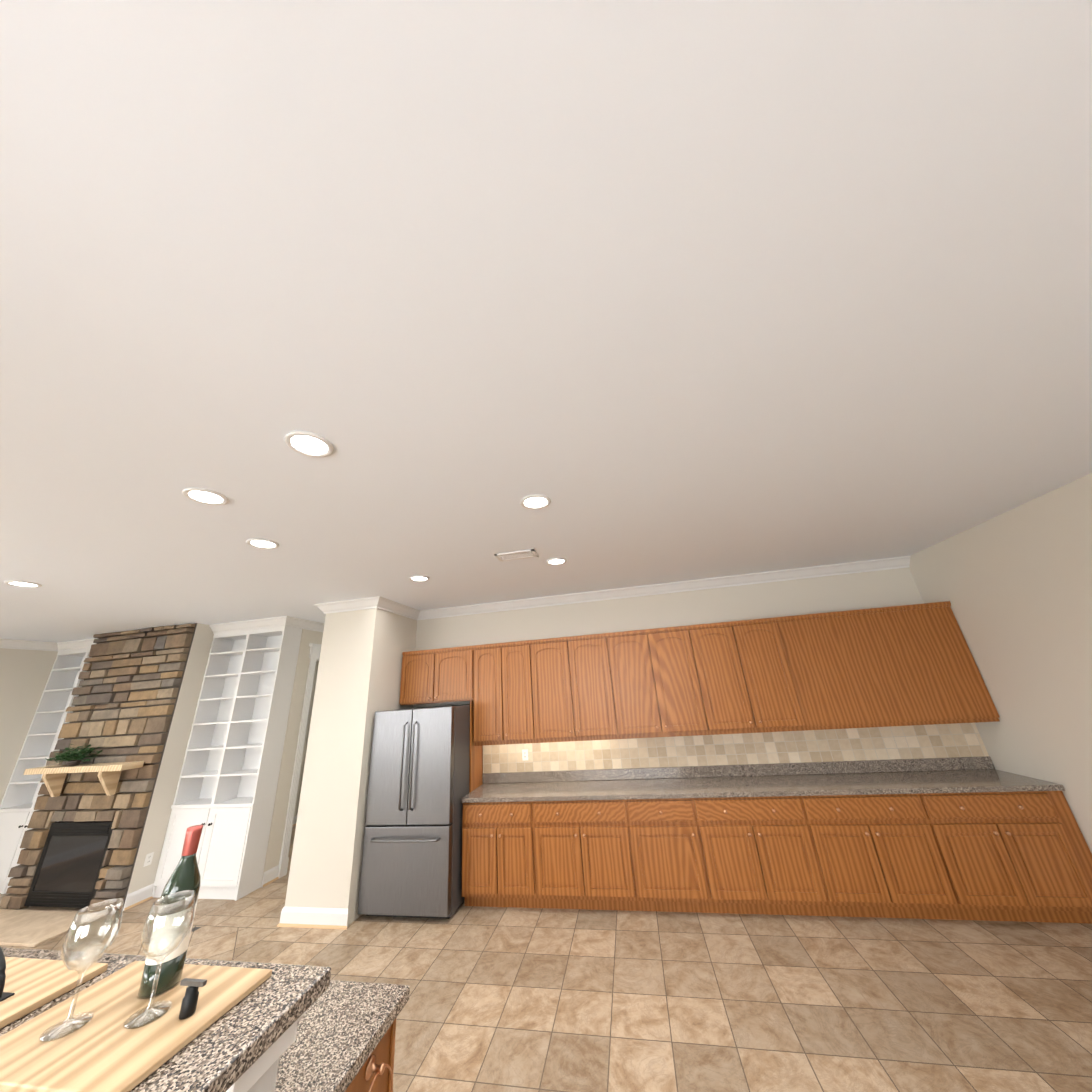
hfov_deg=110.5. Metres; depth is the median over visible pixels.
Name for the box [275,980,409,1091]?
island countertop
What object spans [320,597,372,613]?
crown molding
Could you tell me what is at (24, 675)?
wall
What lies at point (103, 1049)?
cutting board
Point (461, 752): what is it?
fridge
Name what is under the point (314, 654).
trim
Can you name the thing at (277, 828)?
wall
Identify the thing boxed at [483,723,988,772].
backsplash
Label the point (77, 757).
mantel plant
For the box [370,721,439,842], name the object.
handle
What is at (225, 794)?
bookcase
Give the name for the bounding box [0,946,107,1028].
cutting board
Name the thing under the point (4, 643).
crown molding
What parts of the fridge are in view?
fridge door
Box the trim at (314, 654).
[278,643,321,877]
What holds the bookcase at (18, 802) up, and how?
on the floor
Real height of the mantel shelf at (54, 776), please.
0.332 m
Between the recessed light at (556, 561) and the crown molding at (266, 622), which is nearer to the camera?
the recessed light at (556, 561)
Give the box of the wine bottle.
[138,825,202,997]
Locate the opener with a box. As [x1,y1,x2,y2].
[179,978,206,1019]
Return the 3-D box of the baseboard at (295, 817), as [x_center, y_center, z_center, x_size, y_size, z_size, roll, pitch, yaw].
[-4.455,4.599,6.109,0.030,0.135,2.900,-8,-21,10]
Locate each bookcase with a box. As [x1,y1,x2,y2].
[0,648,91,893]
[152,626,301,900]
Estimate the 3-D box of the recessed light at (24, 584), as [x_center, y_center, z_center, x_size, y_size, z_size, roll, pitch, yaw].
[-4.498,0.329,3.260,0.200,0.010,0.200,-8,-21,10]
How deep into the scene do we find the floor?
2.43 m
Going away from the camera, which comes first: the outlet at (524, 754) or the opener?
the opener
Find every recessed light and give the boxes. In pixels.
[4,581,41,587]
[182,488,228,504]
[246,538,278,548]
[284,431,333,457]
[409,575,428,581]
[520,494,550,508]
[546,558,566,564]
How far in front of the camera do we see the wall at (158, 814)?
4.68 m
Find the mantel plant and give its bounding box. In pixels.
[45,743,102,765]
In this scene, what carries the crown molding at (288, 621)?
attached to the wall at (277, 828)
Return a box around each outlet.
[143,852,153,866]
[522,749,527,760]
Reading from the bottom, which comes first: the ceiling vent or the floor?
the floor
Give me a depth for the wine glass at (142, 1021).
0.85 m
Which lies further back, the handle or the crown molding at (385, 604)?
the crown molding at (385, 604)
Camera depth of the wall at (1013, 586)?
3.13 m
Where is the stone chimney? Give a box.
[0,624,194,913]
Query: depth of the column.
4.03 m
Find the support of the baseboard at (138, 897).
attached to the wall at (158, 814)
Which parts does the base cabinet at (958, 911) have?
kitchen base cabinet front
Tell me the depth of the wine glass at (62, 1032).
0.84 m
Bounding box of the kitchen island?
[226,1011,395,1091]
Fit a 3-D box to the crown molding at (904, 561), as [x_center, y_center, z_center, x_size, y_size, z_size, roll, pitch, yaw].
[1.154,0.580,4.825,6.120,0.112,0.095,-8,-21,10]
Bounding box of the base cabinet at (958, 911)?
[462,791,1091,923]
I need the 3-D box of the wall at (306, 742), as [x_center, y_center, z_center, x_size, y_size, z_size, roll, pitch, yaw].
[-4.623,3.277,6.709,0.150,3.050,3.050,-8,-21,10]
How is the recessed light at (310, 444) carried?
in the ceiling
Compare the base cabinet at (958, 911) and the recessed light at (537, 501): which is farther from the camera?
the base cabinet at (958, 911)
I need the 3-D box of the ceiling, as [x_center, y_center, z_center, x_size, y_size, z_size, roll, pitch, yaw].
[-2.254,-0.146,2.357,12.170,0.260,12.300,-8,-21,10]
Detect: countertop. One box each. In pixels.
[0,947,330,1091]
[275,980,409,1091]
[461,756,1064,802]
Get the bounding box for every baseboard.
[123,883,153,910]
[280,907,347,929]
[292,816,296,826]
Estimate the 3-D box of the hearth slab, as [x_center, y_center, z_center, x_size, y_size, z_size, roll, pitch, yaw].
[-5.412,3.871,3.857,1.540,0.022,0.520,-8,-21,10]
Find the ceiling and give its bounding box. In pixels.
[0,0,1091,642]
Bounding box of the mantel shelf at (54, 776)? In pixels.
[23,761,143,796]
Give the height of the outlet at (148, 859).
0.115 m
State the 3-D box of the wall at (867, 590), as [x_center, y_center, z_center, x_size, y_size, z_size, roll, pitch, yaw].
[1.349,1.982,4.404,6.270,3.050,0.150,-8,-21,10]
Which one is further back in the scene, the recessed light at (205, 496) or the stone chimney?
the stone chimney
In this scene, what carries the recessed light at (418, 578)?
in the ceiling
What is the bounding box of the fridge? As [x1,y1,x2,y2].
[357,700,482,918]
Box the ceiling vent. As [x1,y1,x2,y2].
[494,549,537,560]
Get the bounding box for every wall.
[0,648,57,804]
[10,623,213,907]
[261,629,322,886]
[294,661,318,815]
[412,567,987,752]
[909,473,1091,852]
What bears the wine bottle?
on the cutting board at (103, 1049)
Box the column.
[285,608,416,926]
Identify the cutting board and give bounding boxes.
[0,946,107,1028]
[0,961,271,1091]
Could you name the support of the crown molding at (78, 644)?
attached to the wall at (158, 814)
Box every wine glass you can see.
[39,898,122,1041]
[124,890,194,1028]
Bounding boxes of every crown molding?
[0,639,55,650]
[52,638,97,650]
[209,617,279,633]
[276,616,324,631]
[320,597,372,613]
[368,596,419,619]
[420,556,910,619]
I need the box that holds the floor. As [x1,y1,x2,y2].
[0,825,1091,1091]
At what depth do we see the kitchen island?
0.86 m
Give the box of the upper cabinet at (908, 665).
[399,601,999,745]
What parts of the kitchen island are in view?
kitchen island panel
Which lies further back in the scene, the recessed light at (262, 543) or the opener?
the recessed light at (262, 543)
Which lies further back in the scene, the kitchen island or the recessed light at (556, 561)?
the recessed light at (556, 561)
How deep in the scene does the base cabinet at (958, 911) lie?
3.24 m
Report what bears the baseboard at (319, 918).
attached to the column
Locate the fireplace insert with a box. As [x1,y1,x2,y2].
[24,821,116,907]
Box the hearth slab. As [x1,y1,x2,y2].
[0,909,105,946]
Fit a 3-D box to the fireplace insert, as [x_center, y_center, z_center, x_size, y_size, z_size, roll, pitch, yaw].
[-5.337,3.669,4.492,0.966,0.776,0.456,-8,-21,10]
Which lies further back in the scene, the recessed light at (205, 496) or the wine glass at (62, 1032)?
the recessed light at (205, 496)
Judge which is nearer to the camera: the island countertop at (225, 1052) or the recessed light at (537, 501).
the island countertop at (225, 1052)
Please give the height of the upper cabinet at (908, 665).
1.120 m
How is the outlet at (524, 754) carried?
attached to the wall at (867, 590)
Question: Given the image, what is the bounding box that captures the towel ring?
[365,1055,392,1091]

